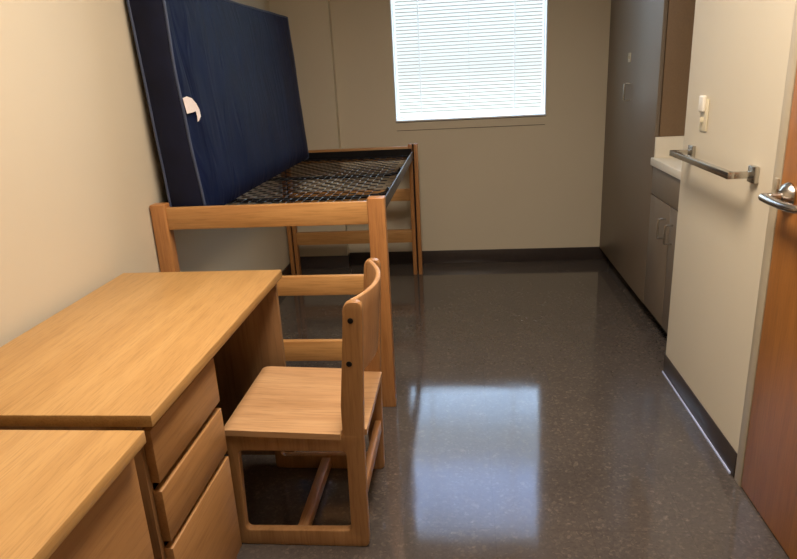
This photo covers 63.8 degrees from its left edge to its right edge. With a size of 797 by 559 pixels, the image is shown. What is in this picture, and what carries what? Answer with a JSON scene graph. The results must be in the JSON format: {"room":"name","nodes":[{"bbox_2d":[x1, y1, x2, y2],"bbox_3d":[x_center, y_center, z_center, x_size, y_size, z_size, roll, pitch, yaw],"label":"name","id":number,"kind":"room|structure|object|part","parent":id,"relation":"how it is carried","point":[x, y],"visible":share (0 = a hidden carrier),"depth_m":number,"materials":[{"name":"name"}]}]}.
{"room":"dorm room","nodes":[
{"label":"dorm room","id":0,"kind":"room"},
{"bbox_2d":[0,0,289,346],"bbox_3d":[-1.180,-0.564,1.991,0.100,2.820,6.100,-1,18,6],"label":"wall","id":1,"kind":"structure","parent":0,"point":[81,175],"depth_m":2.21,"materials":[{"name":"beige paint"}]},
{"bbox_2d":[282,263,291,275],"bbox_3d":[-1.066,0.757,2.314,0.008,0.100,5.712,-1,18,6],"label":"baseboard","id":2,"kind":"structure","parent":1,"relation":"attached to","point":[287,271],"depth_m":4.76,"materials":[{"name":"plastic"}]},
{"bbox_2d":[268,0,348,256],"bbox_3d":[-0.664,-1.440,4.623,0.415,2.820,0.080,-1,18,6],"label":"wall","id":3,"kind":"structure","parent":0,"point":[310,25],"depth_m":4.59,"materials":[{"name":"beige paint"}]},
{"bbox_2d":[300,255,348,268],"bbox_3d":[-0.597,-0.134,4.999,0.421,0.100,0.008,-1,18,6],"label":"baseboard","id":4,"kind":"structure","parent":3,"relation":"attached to","point":[307,262],"depth_m":4.99,"materials":[{"name":"plastic"}]},
{"bbox_2d":[330,0,610,252],"bbox_3d":[0.743,-1.511,4.611,3.218,2.820,0.200,-1,18,6],"label":"wall","id":5,"kind":"structure","parent":0,"point":[529,186],"depth_m":4.70,"materials":[{"name":"beige paint"}]},
{"bbox_2d":[390,0,547,121],"bbox_3d":[0.482,-1.980,4.459,1.082,1.669,0.164,-1,18,6],"label":"window","id":6,"kind":"structure","parent":5,"relation":"in","point":[545,11],"depth_m":4.62,"materials":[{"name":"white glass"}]},
{"bbox_2d":[395,0,542,118],"bbox_3d":[0.479,-1.975,4.431,1.022,1.645,0.040,-1,18,6],"label":"window blind","id":7,"kind":"object","parent":6,"relation":"attached to","point":[514,1],"visible":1,"depth_m":4.56,"materials":[{"name":"white plastic"}]},
{"bbox_3d":[0.520,-1.203,4.681,1.022,0.020,0.028,-1,18,6],"label":"rail","id":8,"kind":"part","parent":7,"relation":"part of","materials":[{"name":"white plastic"}]},
{"bbox_3d":[0.521,-1.182,4.685,1.082,0.010,0.104,-1,18,6],"label":"sill","id":9,"kind":"part","parent":6,"relation":"part of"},
{"bbox_2d":[396,116,544,130],"bbox_3d":[0.519,-1.131,4.649,1.078,0.062,0.004,-1,18,6],"label":"trim","id":10,"kind":"structure","parent":5,"relation":"attached to","point":[530,120],"depth_m":4.65,"materials":[{"name":"beige paint"}]},
{"bbox_2d":[350,247,607,264],"bbox_3d":[0.602,-0.182,4.950,1.987,0.100,0.008,-1,18,6],"label":"baseboard","id":11,"kind":"structure","parent":5,"relation":"attached to","point":[568,253],"depth_m":4.93,"materials":[{"name":"plastic"}]},
{"bbox_2d":[224,259,789,558],"bbox_3d":[0.493,0.769,2.265,3.318,0.050,6.100,-1,18,6],"label":"floor","id":12,"kind":"structure","parent":0,"point":[536,415],"depth_m":2.57,"materials":[{"name":"tile"}]},
{"bbox_2d":[0,430,153,558],"bbox_3d":[-0.853,0.834,0.966,0.618,0.760,1.032,-1,18,6],"label":"writing desk","id":13,"kind":"object","parent":12,"relation":"on","point":[65,494],"visible":1,"depth_m":1.19,"materials":[{"name":"brown wood"}]},
{"bbox_3d":[-0.562,0.728,1.201,0.022,0.632,0.454,-1,18,6],"label":"drawer","id":14,"kind":"part","parent":13,"relation":"part of","materials":[{"name":"brown wood"}]},
{"bbox_2d":[0,270,295,558],"bbox_3d":[-0.764,0.493,2.007,0.613,0.760,1.050,-1,18,6],"label":"writing desk","id":15,"kind":"object","parent":12,"relation":"on","point":[170,357],"visible":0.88,"depth_m":1.71,"materials":[{"name":"brown wood"}]},
{"bbox_3d":[-0.827,0.663,1.537,0.558,0.731,0.020,-1,18,6],"label":"panel","id":16,"kind":"part","parent":15,"relation":"part of","materials":[{"name":"brown wood"}]},
{"bbox_3d":[-0.534,0.338,1.607,0.022,0.134,0.381,-1,18,6],"label":"drawer","id":17,"kind":"part","parent":15,"relation":"part of","materials":[{"name":"brown wood"}]},
{"bbox_3d":[-0.526,0.488,1.655,0.022,0.138,0.381,-1,18,6],"label":"drawer","id":18,"kind":"part","parent":15,"relation":"part of","materials":[{"name":"brown wood"}]},
{"bbox_3d":[-0.514,0.722,1.731,0.022,0.314,0.381,-1,18,6],"label":"drawer","id":19,"kind":"part","parent":15,"relation":"part of","materials":[{"name":"brown wood"}]},
{"bbox_3d":[-0.721,0.353,2.480,0.585,0.731,0.024,-1,18,6],"label":"panel","id":20,"kind":"part","parent":15,"relation":"part of","materials":[{"name":"brown wood"}]},
{"bbox_2d":[150,143,422,406],"bbox_3d":[-0.432,-0.182,3.735,1.000,0.950,2.027,-1,18,6],"label":"frame","id":21,"kind":"object","parent":12,"relation":"on","point":[354,206],"visible":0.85,"depth_m":2.81,"materials":[{"name":"brown wood"}]},
{"bbox_3d":[-0.987,0.132,2.853,0.066,0.950,0.055,-1,18,6],"label":"post","id":22,"kind":"part","parent":21,"relation":"part of","materials":[{"name":"brown wood"}]},
{"bbox_2d":[126,0,308,206],"bbox_3d":[-0.841,-1.007,3.505,0.259,0.936,1.894,-1,18,6],"label":"mattress","id":23,"kind":"object","parent":21,"relation":"on","point":[219,77],"visible":0.99,"depth_m":2.92,"materials":[{"name":"blue fabric"}]},
{"bbox_3d":[-0.544,-0.267,2.673,0.872,0.094,0.028,-1,18,6],"label":"rail","id":24,"kind":"part","parent":21,"relation":"part of","materials":[{"name":"brown wood"}]},
{"bbox_3d":[-0.794,-0.478,4.711,0.066,0.950,0.055,-1,18,6],"label":"post","id":25,"kind":"part","parent":21,"relation":"part of","materials":[{"name":"brown wood"}]},
{"bbox_3d":[-0.513,0.316,2.861,0.872,0.096,0.028,-1,18,6],"label":"rail","id":26,"kind":"part","parent":21,"relation":"part of","materials":[{"name":"brown wood"}]},
{"bbox_3d":[-0.528,0.028,2.768,0.872,0.086,0.028,-1,18,6],"label":"rail","id":27,"kind":"part","parent":21,"relation":"part of","materials":[{"name":"brown wood"}]},
{"bbox_3d":[-0.347,-0.600,4.629,0.872,0.086,0.028,-1,18,6],"label":"rail","id":28,"kind":"part","parent":21,"relation":"part of","materials":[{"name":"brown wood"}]},
{"bbox_3d":[-0.362,-0.879,4.539,0.872,0.094,0.028,-1,18,6],"label":"rail","id":29,"kind":"part","parent":21,"relation":"part of","materials":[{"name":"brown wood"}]},
{"bbox_3d":[-0.332,-0.311,4.722,0.872,0.096,0.028,-1,18,6],"label":"rail","id":30,"kind":"part","parent":21,"relation":"part of","materials":[{"name":"brown wood"}]},
{"bbox_3d":[-0.068,0.114,2.758,0.071,0.950,0.055,-1,18,6],"label":"post","id":31,"kind":"part","parent":21,"relation":"part of","materials":[{"name":"brown wood"}]},
{"bbox_3d":[-0.008,-0.573,3.565,0.043,0.055,1.906,-1,18,6],"label":"rail","id":32,"kind":"part","parent":21,"relation":"part of","materials":[{"name":"grey metal"}]},
{"bbox_3d":[0.123,-0.496,4.616,0.066,0.950,0.055,-1,18,6],"label":"post","id":33,"kind":"part","parent":21,"relation":"part of","materials":[{"name":"brown wood"}]},
{"bbox_2d":[224,258,384,545],"bbox_3d":[-0.279,0.391,2.135,0.486,0.827,0.454,-1,18,6],"label":"wooden chair","id":34,"kind":"object","parent":12,"relation":"on","point":[284,409],"visible":1,"depth_m":2.03,"materials":[{"name":"brown wood"}]},
{"bbox_3d":[-0.299,0.401,2.134,0.444,0.034,0.442,-1,18,6],"label":"seat","id":35,"kind":"part","parent":34,"relation":"part of","materials":[{"name":"brown wood"}]},
{"bbox_3d":[-0.267,0.326,2.335,0.450,0.827,0.028,-1,18,6],"label":"frame","id":36,"kind":"part","parent":34,"relation":"part of","materials":[{"name":"brown wood"}]},
{"bbox_3d":[-0.097,0.115,2.029,0.092,0.254,0.394,-1,18,6],"label":"backrest","id":37,"kind":"part","parent":34,"relation":"part of","materials":[{"name":"brown wood"}]},
{"bbox_2d":[599,0,695,316],"bbox_3d":[1.726,-1.134,3.884,0.726,2.450,1.222,-1,18,6],"label":"wardrobe","id":38,"kind":"object","parent":12,"relation":"on","point":[650,41],"visible":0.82,"depth_m":3.73,"materials":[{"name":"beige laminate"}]},
{"bbox_3d":[1.381,-1.135,3.879,0.041,0.109,0.010,-1,18,6],"label":"handle","id":39,"kind":"part","parent":38,"relation":"part of","materials":[{"name":"silver metal"}]},
{"bbox_3d":[1.413,-1.173,3.902,0.020,2.355,1.222,-1,18,6],"label":"door","id":40,"kind":"part","parent":38,"relation":"part of","materials":[{"name":"beige laminate"}]},
{"bbox_3d":[1.700,-0.995,3.296,0.662,2.350,0.019,-1,18,6],"label":"panel","id":41,"kind":"part","parent":38,"relation":"part of","materials":[{"name":"beige laminate"}]},
{"bbox_2d":[643,166,679,333],"bbox_3d":[1.677,-0.092,3.216,0.726,0.885,0.692,-1,18,6],"label":"vanity cabinet","id":42,"kind":"object","parent":12,"relation":"on","point":[665,188],"visible":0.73,"depth_m":3.31,"materials":[{"name":"beige laminate"}]},
{"bbox_3d":[1.383,-0.112,3.418,0.020,0.629,0.345,-1,18,6],"label":"cabinet door","id":43,"kind":"part","parent":42,"relation":"part of","materials":[{"name":"beige laminate"}]},
{"bbox_3d":[1.333,-0.257,3.254,0.041,0.110,0.010,-1,18,6],"label":"handle","id":44,"kind":"part","parent":42,"relation":"part of","materials":[{"name":"silver metal"}]},
{"bbox_3d":[1.347,-0.433,3.134,0.020,0.147,0.689,-1,18,6],"label":"false drawer","id":45,"kind":"part","parent":42,"relation":"part of","materials":[{"name":"beige laminate"}]},
{"bbox_2d":[650,136,683,179],"bbox_3d":[1.669,-0.584,3.055,0.710,0.148,0.692,-1,18,6],"label":"countertop","id":46,"kind":"structure","parent":42,"relation":"on","point":[661,160],"depth_m":3.37,"materials":[{"name":"beige laminate"}]},
{"bbox_2d":[654,136,683,157],"bbox_3d":[1.702,-0.708,3.368,0.684,0.108,0.018,-1,18,6],"label":"backsplash","id":47,"kind":"structure","parent":46,"relation":"on","point":[663,145],"depth_m":3.38,"materials":[{"name":"beige laminate"}]},
{"bbox_3d":[1.323,-0.219,3.145,0.041,0.105,0.010,-1,18,6],"label":"handle","id":48,"kind":"part","parent":42,"relation":"part of","materials":[{"name":"silver metal"}]},
{"bbox_3d":[1.351,-0.005,3.090,0.020,0.629,0.340,-1,18,6],"label":"cabinet door","id":49,"kind":"part","parent":42,"relation":"part of","materials":[{"name":"beige laminate"}]},
{"bbox_2d":[666,0,795,476],"bbox_3d":[1.408,-0.301,0.753,0.784,2.820,3.872,-1,18,6],"label":"wall","id":50,"kind":"structure","parent":0,"point":[741,48],"depth_m":2.30,"materials":[{"name":"beige paint"}]},
{"bbox_2d":[662,354,736,477],"bbox_3d":[1.222,0.527,2.652,0.011,0.100,0.836,-1,18,6],"label":"baseboard","id":51,"kind":"structure","parent":50,"relation":"attached to","point":[718,442],"depth_m":2.56,"materials":[{"name":"plastic"}]},
{"bbox_2d":[698,95,709,131],"bbox_3d":[1.177,-0.643,2.480,0.018,0.134,0.074,-1,18,6],"label":"switch plate","id":52,"kind":"object","parent":50,"relation":"attached to","point":[703,108],"visible":1,"depth_m":2.46,"materials":[{"name":"beige plastic"}]},
{"bbox_2d":[698,95,706,111],"bbox_3d":[1.173,-0.678,2.473,0.014,0.062,0.050,-1,18,6],"label":"night light","id":53,"kind":"object","parent":52,"relation":"attached to","point":[702,107],"depth_m":2.46,"materials":[{"name":"white plastic"}]},
{"bbox_2d":[669,145,759,183],"bbox_3d":[1.130,-0.428,2.340,0.092,0.054,0.634,-1,18,6],"label":"towel bar","id":54,"kind":"object","parent":50,"relation":"attached to","point":[688,156],"visible":1,"depth_m":2.17,"materials":[{"name":"silver metal"}]},
{"bbox_3d":[1.153,-0.517,2.616,0.071,0.022,0.018,-1,18,6],"label":"bracket arm","id":55,"kind":"part","parent":54,"relation":"part of","materials":[{"name":"silver metal"}]},
{"bbox_3d":[1.099,-0.337,2.065,0.071,0.022,0.018,-1,18,6],"label":"bracket arm","id":56,"kind":"part","parent":54,"relation":"part of","materials":[{"name":"silver metal"}]},
{"bbox_2d":[734,0,796,486],"bbox_3d":[1.113,-0.148,1.452,0.072,2.130,1.026,-1,18,6],"label":"trim","id":57,"kind":"structure","parent":50,"relation":"attached to","point":[792,60],"depth_m":1.98,"materials":[{"name":"beige paint"}]},
{"bbox_3d":[1.127,-0.284,1.909,0.009,0.036,0.020,-1,18,6],"label":"strike plate","id":58,"kind":"part","parent":57,"relation":"part of","materials":[{"name":"beige metal"}]},
{"bbox_2d":[741,70,796,558],"bbox_3d":[1.074,-0.127,1.462,0.120,2.072,0.924,-1,18,6],"label":"door","id":59,"kind":"structure","parent":50,"relation":"in","point":[769,477],"depth_m":1.92,"materials":[{"name":"brown wood"}]},
{"bbox_3d":[1.075,-0.215,1.791,0.058,0.032,0.195,-1,18,6],"label":"lever","id":60,"kind":"part","parent":59,"relation":"part of","materials":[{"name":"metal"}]},
{"bbox_3d":[1.113,-0.238,1.851,0.025,0.086,0.086,-1,18,6],"label":"handle","id":61,"kind":"part","parent":59,"relation":"part of","materials":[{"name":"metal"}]}
]}

